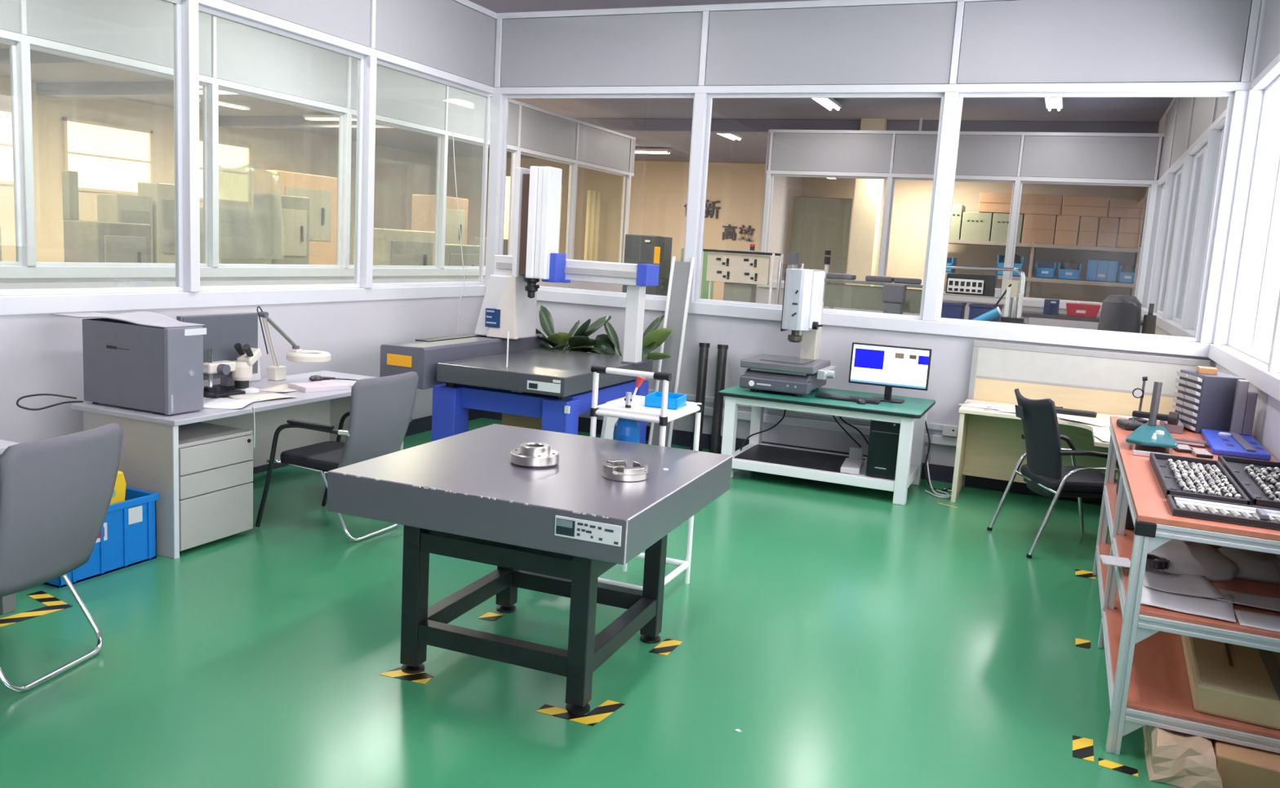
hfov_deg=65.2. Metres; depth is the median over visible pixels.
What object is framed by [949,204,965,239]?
case
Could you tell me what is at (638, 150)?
ceiling lamp
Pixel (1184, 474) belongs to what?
steel part
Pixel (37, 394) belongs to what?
power cable
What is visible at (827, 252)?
lamp
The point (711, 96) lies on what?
window
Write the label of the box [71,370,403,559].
office desk
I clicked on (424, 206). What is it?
machine
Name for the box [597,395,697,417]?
shelf
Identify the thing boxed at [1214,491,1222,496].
steel part
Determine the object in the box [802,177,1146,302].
wall
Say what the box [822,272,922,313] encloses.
bench
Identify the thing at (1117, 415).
stack
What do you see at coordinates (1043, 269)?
storage bin
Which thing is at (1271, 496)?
steel part
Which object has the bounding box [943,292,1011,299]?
shelf
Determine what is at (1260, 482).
steel part
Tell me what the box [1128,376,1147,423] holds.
gauge
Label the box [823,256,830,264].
lamp
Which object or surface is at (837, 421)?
cable
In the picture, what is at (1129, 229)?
carton
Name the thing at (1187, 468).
steel part
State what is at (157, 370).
equipment box
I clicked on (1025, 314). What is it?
bench
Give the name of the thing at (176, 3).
window
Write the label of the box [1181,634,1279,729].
carton
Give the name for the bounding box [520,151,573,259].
window
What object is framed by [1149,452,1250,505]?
tray
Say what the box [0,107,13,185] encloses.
window
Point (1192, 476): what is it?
steel part
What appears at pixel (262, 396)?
paper sheet
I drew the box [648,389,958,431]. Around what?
trim
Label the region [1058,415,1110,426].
paper sheet
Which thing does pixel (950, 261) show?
storage bin
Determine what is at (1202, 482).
steel part
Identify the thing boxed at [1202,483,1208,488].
steel part
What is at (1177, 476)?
steel part
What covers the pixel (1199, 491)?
steel part
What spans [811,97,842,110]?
ceiling lamp
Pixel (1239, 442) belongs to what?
gauge
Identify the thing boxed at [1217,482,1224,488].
steel part
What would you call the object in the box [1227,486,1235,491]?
steel part
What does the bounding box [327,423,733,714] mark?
table
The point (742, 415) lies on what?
trim
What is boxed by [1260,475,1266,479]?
steel part
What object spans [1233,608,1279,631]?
paper sheet
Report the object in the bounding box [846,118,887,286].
trim
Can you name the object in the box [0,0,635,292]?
window frame
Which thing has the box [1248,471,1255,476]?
steel part
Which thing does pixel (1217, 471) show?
steel part
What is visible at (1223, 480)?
steel part
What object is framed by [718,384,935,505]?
work table
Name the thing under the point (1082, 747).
tape
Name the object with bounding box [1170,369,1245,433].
file organizer
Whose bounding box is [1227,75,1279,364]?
window
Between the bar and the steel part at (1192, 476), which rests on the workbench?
the bar
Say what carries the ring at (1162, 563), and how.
on the paper sheet at (1182, 584)
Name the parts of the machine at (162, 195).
door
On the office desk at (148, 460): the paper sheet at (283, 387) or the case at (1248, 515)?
the paper sheet at (283, 387)
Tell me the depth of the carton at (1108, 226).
15.83 m
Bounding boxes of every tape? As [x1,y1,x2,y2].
[0,590,72,626]
[378,666,433,683]
[478,611,503,621]
[536,699,624,725]
[648,638,682,654]
[1072,734,1093,760]
[1075,568,1095,578]
[1075,637,1090,648]
[1097,756,1138,776]
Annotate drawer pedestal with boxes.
[177,422,253,551]
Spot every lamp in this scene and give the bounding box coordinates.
[256,306,330,381]
[303,115,356,120]
[635,146,671,154]
[718,133,742,140]
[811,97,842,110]
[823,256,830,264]
[824,250,831,255]
[919,117,922,130]
[1044,97,1063,111]
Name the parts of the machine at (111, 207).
door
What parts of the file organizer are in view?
drawer, drawer, drawer, drawer, drawer, drawer, drawer, drawer, drawer, drawer, drawer, drawer, drawer, drawer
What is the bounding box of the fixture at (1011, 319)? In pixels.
[991,284,1026,324]
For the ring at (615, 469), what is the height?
0.050 m
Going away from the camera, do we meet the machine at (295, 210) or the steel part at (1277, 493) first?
the steel part at (1277, 493)
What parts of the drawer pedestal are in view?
drawer, drawer, drawer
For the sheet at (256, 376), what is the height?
0.424 m
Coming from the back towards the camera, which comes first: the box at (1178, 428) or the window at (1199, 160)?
the window at (1199, 160)
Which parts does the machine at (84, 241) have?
door, handle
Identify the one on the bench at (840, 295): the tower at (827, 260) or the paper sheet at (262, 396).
the tower at (827, 260)
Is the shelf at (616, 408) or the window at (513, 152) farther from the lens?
the window at (513, 152)
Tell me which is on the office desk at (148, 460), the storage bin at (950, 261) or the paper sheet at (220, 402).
the paper sheet at (220, 402)
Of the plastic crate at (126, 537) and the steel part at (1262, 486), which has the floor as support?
the plastic crate at (126, 537)
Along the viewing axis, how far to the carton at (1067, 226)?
16.05 m
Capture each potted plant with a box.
[535,304,611,352]
[580,315,671,359]
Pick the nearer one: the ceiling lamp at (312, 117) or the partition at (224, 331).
the partition at (224, 331)
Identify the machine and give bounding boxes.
[0,226,1,261]
[62,170,151,262]
[97,192,152,262]
[137,182,175,262]
[200,164,284,264]
[266,169,337,264]
[271,195,309,264]
[353,226,435,266]
[379,165,659,443]
[411,194,468,244]
[444,244,479,266]
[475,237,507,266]
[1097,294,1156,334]
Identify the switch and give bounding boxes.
[564,405,569,413]
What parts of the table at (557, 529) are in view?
leg, rail, rail, rail, leg, plate, rail, leg, label plate, rail, rail, leg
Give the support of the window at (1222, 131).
in the wall at (1264, 378)
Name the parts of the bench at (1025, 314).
leg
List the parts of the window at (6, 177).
pane, pane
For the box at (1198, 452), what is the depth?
4.71 m
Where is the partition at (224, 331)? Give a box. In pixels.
[176,311,257,389]
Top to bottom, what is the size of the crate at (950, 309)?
0.270 m
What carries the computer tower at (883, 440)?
on the work table at (757, 455)
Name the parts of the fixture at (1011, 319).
lever, frame, frame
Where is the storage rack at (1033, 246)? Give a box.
[945,239,1141,297]
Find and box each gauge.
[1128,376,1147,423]
[1200,379,1271,460]
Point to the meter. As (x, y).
(956, 283)
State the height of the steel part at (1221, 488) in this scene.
0.031 m
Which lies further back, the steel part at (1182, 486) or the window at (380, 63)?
the window at (380, 63)
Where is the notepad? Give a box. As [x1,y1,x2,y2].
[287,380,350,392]
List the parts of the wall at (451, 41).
sill, panel, panel, rail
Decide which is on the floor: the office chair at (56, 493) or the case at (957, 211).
the office chair at (56, 493)
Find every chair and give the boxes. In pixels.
[0,422,123,692]
[255,371,418,541]
[986,387,1119,558]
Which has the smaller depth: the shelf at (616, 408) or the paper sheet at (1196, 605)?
the paper sheet at (1196, 605)
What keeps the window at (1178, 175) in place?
in the wall at (1264, 378)
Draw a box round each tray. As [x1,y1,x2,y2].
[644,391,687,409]
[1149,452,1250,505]
[1217,455,1279,508]
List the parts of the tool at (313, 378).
handle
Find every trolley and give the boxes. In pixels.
[589,364,702,590]
[943,265,1025,316]
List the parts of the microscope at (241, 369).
post, focus arm, focus knob, plate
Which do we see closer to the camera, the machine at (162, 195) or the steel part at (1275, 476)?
the steel part at (1275, 476)
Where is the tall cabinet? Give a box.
[622,234,672,295]
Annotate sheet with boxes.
[203,397,258,408]
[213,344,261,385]
[229,392,297,401]
[259,383,297,391]
[328,377,359,386]
[600,396,626,439]
[957,401,1008,409]
[984,405,1015,413]
[1056,413,1080,420]
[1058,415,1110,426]
[1093,435,1110,442]
[1140,583,1235,622]
[1142,567,1222,597]
[1204,587,1279,611]
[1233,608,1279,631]
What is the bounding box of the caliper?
[1173,438,1208,448]
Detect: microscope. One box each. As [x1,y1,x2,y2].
[203,342,262,398]
[739,268,835,396]
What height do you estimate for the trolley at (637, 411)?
1.144 m
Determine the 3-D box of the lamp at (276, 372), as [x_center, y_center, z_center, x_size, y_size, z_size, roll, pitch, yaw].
[-2.170,-0.309,6.330,0.424,0.487,0.299,3,8,-2]
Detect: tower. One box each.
[823,250,831,278]
[865,419,900,479]
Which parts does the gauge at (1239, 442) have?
plate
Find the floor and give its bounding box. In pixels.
[0,417,1184,787]
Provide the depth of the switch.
6.72 m
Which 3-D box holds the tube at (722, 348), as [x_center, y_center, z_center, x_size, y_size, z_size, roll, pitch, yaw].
[0.669,0.050,8.470,0.098,0.938,0.180,5,9,11]
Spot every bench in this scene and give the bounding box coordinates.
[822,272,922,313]
[1022,311,1142,333]
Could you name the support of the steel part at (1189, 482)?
in the tray at (1166, 479)
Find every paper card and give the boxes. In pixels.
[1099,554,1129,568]
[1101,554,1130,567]
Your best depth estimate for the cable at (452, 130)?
8.83 m
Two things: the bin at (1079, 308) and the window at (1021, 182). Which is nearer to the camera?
the bin at (1079, 308)
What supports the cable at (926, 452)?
on the floor
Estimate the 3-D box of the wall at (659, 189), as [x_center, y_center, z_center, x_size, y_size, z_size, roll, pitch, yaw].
[1.679,-4.251,27.347,21.300,4.050,0.200,7,9,22]
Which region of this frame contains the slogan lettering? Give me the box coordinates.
[684,200,754,241]
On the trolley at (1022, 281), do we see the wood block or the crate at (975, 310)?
the crate at (975, 310)
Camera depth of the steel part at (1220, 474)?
4.14 m
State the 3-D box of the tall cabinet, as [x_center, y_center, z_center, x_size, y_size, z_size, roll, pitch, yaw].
[0.094,-1.476,15.332,0.600,1.880,0.600,7,9,22]
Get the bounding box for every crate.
[43,486,159,588]
[941,301,966,319]
[968,302,1003,322]
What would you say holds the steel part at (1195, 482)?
in the tray at (1166, 479)
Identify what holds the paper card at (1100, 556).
on the workbench
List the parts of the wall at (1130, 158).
panel, sill, panel, rail, panel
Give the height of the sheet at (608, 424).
0.639 m
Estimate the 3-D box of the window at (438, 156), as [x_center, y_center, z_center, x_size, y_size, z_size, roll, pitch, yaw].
[-3.045,-2.443,12.424,0.036,1.743,1.865,7,9,22]
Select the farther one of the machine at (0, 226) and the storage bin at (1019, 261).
the storage bin at (1019, 261)
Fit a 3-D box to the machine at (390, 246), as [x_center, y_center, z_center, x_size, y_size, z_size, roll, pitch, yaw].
[-4.045,-1.854,16.682,0.650,1.750,1.500,7,9,22]
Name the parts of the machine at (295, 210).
door, handle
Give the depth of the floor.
4.07 m
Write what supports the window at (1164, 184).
in the wall at (1264, 378)
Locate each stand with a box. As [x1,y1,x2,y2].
[698,244,783,304]
[1125,381,1179,453]
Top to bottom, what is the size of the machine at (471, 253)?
1.550 m
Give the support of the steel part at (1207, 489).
in the tray at (1166, 479)
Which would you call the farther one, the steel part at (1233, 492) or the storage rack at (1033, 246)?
the storage rack at (1033, 246)
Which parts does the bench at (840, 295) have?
leg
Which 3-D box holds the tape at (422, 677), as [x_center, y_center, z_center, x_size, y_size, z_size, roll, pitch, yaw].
[-0.901,1.096,3.921,0.200,0.002,0.130,7,9,22]
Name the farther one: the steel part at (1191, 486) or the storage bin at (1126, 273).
the storage bin at (1126, 273)
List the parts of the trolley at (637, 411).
post, rail, shelf rail, post, rail, post, rail, shelf rail, post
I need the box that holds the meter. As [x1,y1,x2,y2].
[945,272,998,296]
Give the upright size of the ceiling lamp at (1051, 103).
0.136 m
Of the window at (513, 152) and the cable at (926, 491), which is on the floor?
the cable at (926, 491)
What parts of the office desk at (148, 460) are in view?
panel, modesty panel, panel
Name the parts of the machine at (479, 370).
yellow plate, stand leg, stand rail, stand rail, reference rod, ram plate, label plate, stand leg, stand rail, bridge leg, stand leg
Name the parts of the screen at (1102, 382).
panel, rail, panel, rail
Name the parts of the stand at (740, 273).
frame post, frame post, panel, frame post, frame post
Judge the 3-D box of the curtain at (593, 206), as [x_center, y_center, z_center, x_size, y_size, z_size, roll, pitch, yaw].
[-1.312,-3.934,27.190,0.137,3.100,0.910,7,9,22]
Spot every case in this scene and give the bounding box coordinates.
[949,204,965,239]
[960,212,993,241]
[990,213,1024,243]
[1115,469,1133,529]
[1166,493,1279,530]
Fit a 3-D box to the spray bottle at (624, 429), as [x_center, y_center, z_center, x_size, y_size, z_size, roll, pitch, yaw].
[-0.066,0.233,4.788,0.128,0.670,0.128,0,9,-22]
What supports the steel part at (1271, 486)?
in the tray at (1235, 466)
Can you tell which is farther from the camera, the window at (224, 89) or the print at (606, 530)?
the window at (224, 89)
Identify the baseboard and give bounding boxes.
[253,408,482,474]
[482,410,1102,503]
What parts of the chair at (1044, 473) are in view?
backrest, armrest, seat, leg, armrest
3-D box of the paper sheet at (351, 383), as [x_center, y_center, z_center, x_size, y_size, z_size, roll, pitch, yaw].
[-1.910,-0.083,6.528,0.220,0.012,0.300,4,8,5]
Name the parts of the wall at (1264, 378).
panel, sill, rail, panel, panel, panel, sill, panel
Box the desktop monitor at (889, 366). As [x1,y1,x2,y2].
[848,342,932,403]
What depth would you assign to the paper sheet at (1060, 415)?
7.09 m
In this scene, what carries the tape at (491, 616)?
on the floor
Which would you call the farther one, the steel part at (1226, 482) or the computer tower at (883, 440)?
the computer tower at (883, 440)
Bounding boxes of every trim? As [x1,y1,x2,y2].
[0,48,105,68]
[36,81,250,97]
[218,115,1159,133]
[518,391,957,446]
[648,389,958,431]
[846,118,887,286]
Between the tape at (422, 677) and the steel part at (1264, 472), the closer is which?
the tape at (422, 677)
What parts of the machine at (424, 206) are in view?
door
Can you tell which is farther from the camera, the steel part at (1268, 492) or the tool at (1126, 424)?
the tool at (1126, 424)
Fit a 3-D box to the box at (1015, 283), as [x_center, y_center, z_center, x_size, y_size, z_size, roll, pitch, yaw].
[4.118,-1.163,11.078,0.140,0.190,0.280,7,9,22]
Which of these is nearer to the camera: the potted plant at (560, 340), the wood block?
the wood block
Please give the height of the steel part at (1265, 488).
0.022 m
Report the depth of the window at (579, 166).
18.67 m
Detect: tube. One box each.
[690,342,710,451]
[708,344,728,453]
[971,306,1002,321]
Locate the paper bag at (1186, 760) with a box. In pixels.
[1142,724,1222,787]
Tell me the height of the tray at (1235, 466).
0.036 m
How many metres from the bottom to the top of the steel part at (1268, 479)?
0.031 m
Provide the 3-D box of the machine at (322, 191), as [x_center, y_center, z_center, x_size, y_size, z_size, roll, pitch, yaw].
[-6.399,-2.740,18.627,0.650,2.660,1.600,7,9,22]
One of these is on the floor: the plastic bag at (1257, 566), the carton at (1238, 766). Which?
the carton at (1238, 766)
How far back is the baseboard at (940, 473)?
8.02 m
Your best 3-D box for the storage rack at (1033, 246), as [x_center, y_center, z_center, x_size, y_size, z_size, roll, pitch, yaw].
[6.495,-1.448,16.747,3.160,2.160,0.800,7,9,22]
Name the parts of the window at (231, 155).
pane, pane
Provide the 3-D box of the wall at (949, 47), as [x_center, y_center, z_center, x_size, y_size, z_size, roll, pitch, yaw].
[1.375,-1.281,8.210,6.054,3.716,0.125,7,9,22]
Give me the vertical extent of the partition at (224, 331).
0.454 m
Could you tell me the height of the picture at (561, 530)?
0.054 m
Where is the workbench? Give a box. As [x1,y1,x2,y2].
[1092,415,1279,754]
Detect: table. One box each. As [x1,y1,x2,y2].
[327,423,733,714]
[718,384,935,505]
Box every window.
[0,0,183,295]
[0,38,22,265]
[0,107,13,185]
[30,44,208,266]
[62,117,153,195]
[198,5,364,291]
[199,137,251,200]
[217,85,342,267]
[349,115,440,267]
[372,60,489,287]
[444,136,515,268]
[498,94,694,299]
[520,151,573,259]
[577,164,626,262]
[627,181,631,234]
[694,93,944,319]
[765,173,887,286]
[884,177,1015,296]
[936,92,1234,342]
[1009,181,1151,304]
[1146,182,1165,308]
[1156,166,1182,315]
[1172,142,1208,324]
[1194,128,1223,330]
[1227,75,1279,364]
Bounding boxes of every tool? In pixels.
[309,374,357,381]
[1115,418,1143,430]
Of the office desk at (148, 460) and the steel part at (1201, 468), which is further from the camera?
the office desk at (148, 460)
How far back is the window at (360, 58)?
7.44 m
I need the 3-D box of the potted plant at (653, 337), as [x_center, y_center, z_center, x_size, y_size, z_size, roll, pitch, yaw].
[-0.142,-0.103,8.420,0.771,1.152,0.442,7,9,22]
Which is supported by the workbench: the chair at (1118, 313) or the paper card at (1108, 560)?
the paper card at (1108, 560)
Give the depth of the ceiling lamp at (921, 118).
16.31 m
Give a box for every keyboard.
[814,392,880,404]
[1055,407,1097,417]
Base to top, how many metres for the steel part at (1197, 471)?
0.027 m
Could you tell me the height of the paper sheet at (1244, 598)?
0.008 m
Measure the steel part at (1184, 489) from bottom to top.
0.028 m
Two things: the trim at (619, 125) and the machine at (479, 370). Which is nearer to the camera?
the machine at (479, 370)
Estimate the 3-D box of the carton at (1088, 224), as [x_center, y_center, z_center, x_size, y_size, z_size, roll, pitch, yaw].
[7.265,-2.622,16.215,0.260,0.465,0.625,7,9,22]
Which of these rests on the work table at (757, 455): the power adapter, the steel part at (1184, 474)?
the power adapter
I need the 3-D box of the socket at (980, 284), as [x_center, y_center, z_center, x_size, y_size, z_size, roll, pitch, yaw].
[3.757,-1.206,11.050,0.040,0.050,0.005,7,9,22]
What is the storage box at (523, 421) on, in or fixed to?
on the floor
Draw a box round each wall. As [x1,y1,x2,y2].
[0,0,497,443]
[0,76,435,265]
[434,155,765,300]
[484,0,1261,466]
[755,129,804,302]
[756,129,1164,329]
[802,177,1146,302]
[1139,0,1279,462]
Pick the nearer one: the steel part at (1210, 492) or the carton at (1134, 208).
the steel part at (1210, 492)
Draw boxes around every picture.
[528,382,537,388]
[555,517,575,536]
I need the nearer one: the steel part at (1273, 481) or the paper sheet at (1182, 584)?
the paper sheet at (1182, 584)
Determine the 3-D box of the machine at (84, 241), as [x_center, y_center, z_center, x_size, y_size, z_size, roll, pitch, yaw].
[-6.774,-1.679,12.783,0.650,2.220,0.800,7,9,22]
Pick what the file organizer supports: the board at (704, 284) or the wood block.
the wood block
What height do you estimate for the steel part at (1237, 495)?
0.023 m
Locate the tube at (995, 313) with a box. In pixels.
[971,306,1002,321]
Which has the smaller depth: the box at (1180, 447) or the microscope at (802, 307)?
the box at (1180, 447)
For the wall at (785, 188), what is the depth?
17.48 m
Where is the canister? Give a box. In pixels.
[994,288,1001,297]
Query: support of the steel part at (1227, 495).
in the tray at (1166, 479)
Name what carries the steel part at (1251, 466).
in the tray at (1235, 466)
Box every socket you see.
[942,424,958,436]
[977,282,982,287]
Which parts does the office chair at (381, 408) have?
arm frame, seat rail, armrest, seat, arm frame, backrest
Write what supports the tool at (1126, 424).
on the workbench
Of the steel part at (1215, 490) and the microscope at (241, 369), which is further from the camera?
the microscope at (241, 369)
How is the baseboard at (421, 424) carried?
attached to the wall at (451, 41)
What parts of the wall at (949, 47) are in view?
panel, rail, panel, sill, panel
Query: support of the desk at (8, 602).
on the floor
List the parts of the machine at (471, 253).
door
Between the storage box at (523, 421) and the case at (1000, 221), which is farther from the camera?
the case at (1000, 221)
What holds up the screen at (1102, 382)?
on the floor
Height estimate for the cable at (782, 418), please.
0.466 m
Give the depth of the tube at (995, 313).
9.88 m
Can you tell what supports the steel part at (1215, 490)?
in the tray at (1166, 479)
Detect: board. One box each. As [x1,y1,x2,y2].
[680,248,713,299]
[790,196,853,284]
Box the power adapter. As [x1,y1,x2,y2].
[840,444,864,474]
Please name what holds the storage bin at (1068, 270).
on the storage rack at (1033, 246)
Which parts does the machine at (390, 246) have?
door, handle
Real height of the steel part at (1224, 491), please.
0.031 m
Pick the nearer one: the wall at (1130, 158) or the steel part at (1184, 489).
the steel part at (1184, 489)
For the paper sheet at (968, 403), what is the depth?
7.40 m
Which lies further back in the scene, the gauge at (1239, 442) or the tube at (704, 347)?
the tube at (704, 347)
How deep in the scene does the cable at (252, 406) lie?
5.44 m
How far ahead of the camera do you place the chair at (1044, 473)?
6.07 m
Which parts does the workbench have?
rail, leg, rail, rail, leg, rail, rail, leg, rail, rail, rail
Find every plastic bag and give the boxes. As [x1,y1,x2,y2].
[1147,538,1237,581]
[1217,546,1279,584]
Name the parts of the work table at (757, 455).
leg, rail, leg, rail, rail, leg, rail, leg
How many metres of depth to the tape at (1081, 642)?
4.66 m
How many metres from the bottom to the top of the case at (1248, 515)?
0.045 m
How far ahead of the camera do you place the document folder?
5.21 m
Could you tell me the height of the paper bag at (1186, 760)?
0.134 m
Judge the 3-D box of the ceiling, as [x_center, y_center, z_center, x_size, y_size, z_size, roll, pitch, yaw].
[-3.970,-4.654,13.625,21.300,0.080,31.200,7,9,22]
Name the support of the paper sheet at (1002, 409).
on the desk at (990, 444)
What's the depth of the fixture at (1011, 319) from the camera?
10.25 m
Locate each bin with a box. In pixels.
[882,283,906,314]
[945,257,956,272]
[995,253,1025,276]
[1034,261,1056,279]
[1057,260,1081,280]
[1066,301,1101,318]
[1084,259,1119,283]
[1116,262,1136,284]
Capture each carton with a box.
[978,192,1012,213]
[1019,193,1062,217]
[1021,213,1056,244]
[1054,215,1079,245]
[1062,195,1109,218]
[1077,216,1098,246]
[1096,217,1119,247]
[1106,197,1146,219]
[1115,217,1142,248]
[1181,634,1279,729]
[1213,738,1279,787]
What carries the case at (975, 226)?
on the storage rack at (1033, 246)
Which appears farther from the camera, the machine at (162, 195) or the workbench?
the machine at (162, 195)
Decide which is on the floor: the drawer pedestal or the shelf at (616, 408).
the drawer pedestal
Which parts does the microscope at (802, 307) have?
stage glass, focus knob, head panel, stage motor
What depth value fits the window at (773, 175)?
16.14 m
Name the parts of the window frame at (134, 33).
panel, panel, sill, panel, panel, panel, panel, rail, panel, panel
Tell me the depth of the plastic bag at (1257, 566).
3.96 m
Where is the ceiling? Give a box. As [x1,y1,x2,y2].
[0,0,1173,164]
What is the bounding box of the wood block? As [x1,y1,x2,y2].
[1196,365,1217,374]
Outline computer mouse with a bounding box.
[856,399,866,404]
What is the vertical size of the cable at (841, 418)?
0.346 m
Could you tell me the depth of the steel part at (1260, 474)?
4.18 m
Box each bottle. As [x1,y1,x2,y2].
[613,376,645,443]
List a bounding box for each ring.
[510,441,559,467]
[601,458,648,481]
[1145,553,1169,569]
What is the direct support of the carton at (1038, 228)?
on the storage rack at (1033, 246)
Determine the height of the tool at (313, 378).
0.040 m
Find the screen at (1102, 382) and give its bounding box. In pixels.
[962,340,1210,486]
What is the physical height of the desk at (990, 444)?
0.690 m
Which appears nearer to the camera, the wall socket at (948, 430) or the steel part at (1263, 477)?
the steel part at (1263, 477)
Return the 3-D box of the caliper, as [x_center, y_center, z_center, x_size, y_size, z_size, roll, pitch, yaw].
[2.772,0.237,5.066,0.220,0.024,0.182,8,10,31]
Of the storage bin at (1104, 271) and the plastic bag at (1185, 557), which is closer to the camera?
the plastic bag at (1185, 557)
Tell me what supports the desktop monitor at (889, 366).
on the work table at (757, 455)
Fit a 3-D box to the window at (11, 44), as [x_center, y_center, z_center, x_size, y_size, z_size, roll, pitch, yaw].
[-5.317,-1.799,7.137,0.036,1.743,1.825,7,9,22]
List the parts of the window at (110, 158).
pane, pane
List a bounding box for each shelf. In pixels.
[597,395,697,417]
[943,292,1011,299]
[945,272,1136,288]
[948,239,1140,253]
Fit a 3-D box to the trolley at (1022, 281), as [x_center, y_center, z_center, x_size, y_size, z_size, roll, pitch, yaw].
[3.762,-0.589,11.345,1.006,1.716,0.536,7,9,22]
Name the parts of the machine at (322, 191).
door, handle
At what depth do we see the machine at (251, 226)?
14.38 m
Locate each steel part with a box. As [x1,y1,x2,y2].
[1174,474,1182,479]
[1179,483,1186,488]
[1181,472,1187,477]
[1182,486,1190,491]
[1183,475,1190,481]
[1184,466,1191,471]
[1186,480,1193,485]
[1188,473,1195,479]
[1188,484,1195,488]
[1189,488,1195,493]
[1193,480,1199,484]
[1194,469,1200,474]
[1196,488,1204,493]
[1198,466,1204,471]
[1200,470,1207,475]
[1200,480,1207,484]
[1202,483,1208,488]
[1204,487,1211,492]
[1205,475,1213,481]
[1207,490,1215,494]
[1208,481,1215,486]
[1211,484,1218,489]
[1213,488,1220,492]
[1214,468,1221,473]
[1214,479,1221,484]
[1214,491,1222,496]
[1217,472,1223,477]
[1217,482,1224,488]
[1219,486,1226,491]
[1220,478,1227,483]
[1222,480,1229,486]
[1222,488,1230,493]
[1224,493,1232,497]
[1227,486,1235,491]
[1230,489,1237,495]
[1234,493,1241,498]
[1248,464,1254,469]
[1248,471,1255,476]
[1254,476,1262,481]
[1256,472,1263,477]
[1257,480,1264,485]
[1259,483,1267,488]
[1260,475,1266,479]
[1261,469,1267,475]
[1263,486,1271,491]
[1265,489,1272,495]
[1266,466,1272,471]
[1266,476,1274,481]
[1267,484,1274,489]
[1268,494,1275,499]
[1270,479,1276,484]
[1271,474,1278,479]
[1274,491,1279,496]
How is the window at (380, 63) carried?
in the wall at (451, 41)
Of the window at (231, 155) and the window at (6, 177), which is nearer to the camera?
the window at (6, 177)
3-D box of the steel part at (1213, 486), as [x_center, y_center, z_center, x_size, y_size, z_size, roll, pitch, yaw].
[2.236,0.366,3.886,0.023,0.022,0.051,6,9,18]
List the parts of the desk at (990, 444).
panel, modesty panel, return panel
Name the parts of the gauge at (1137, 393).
post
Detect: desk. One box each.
[0,439,19,613]
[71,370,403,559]
[950,399,1159,542]
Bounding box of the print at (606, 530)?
[604,528,613,532]
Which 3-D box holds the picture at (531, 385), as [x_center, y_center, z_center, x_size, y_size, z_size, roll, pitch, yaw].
[-0.717,-0.054,6.713,0.065,0.035,0.003,7,9,22]
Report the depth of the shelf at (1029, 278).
16.09 m
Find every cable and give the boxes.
[16,393,83,410]
[252,406,255,447]
[452,129,464,332]
[739,409,786,450]
[832,415,861,446]
[839,416,868,444]
[924,420,951,490]
[924,446,951,496]
[924,487,950,497]
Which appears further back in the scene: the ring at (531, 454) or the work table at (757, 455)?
the work table at (757, 455)
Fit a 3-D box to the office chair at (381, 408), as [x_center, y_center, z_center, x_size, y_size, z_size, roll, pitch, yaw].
[-1.719,0.315,5.739,0.723,0.920,0.592,7,9,22]
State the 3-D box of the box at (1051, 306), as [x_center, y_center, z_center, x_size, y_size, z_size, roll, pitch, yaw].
[5.369,-1.137,13.049,0.180,0.190,0.305,7,9,22]
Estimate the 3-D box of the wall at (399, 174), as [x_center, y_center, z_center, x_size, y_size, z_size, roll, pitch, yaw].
[-12.318,-3.526,16.803,0.200,4.050,30.200,7,9,22]
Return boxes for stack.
[1116,414,1157,421]
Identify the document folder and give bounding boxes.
[51,311,204,328]
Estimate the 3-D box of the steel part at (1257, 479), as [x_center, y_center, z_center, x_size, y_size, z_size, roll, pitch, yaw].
[2.533,0.353,4.095,0.023,0.023,0.051,8,9,27]
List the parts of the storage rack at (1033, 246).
post, post, post, post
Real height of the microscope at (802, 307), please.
0.945 m
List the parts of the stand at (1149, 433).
cross arm, plate, post, clamp knob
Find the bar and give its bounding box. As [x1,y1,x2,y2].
[1132,449,1170,457]
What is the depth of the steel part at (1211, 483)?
3.95 m
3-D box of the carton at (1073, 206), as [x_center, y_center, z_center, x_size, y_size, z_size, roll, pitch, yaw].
[7.205,-3.020,16.192,0.660,0.310,0.625,7,9,22]
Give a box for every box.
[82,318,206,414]
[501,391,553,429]
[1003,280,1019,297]
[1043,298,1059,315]
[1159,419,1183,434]
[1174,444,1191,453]
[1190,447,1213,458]
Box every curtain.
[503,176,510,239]
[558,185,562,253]
[583,190,601,261]
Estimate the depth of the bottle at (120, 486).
4.91 m

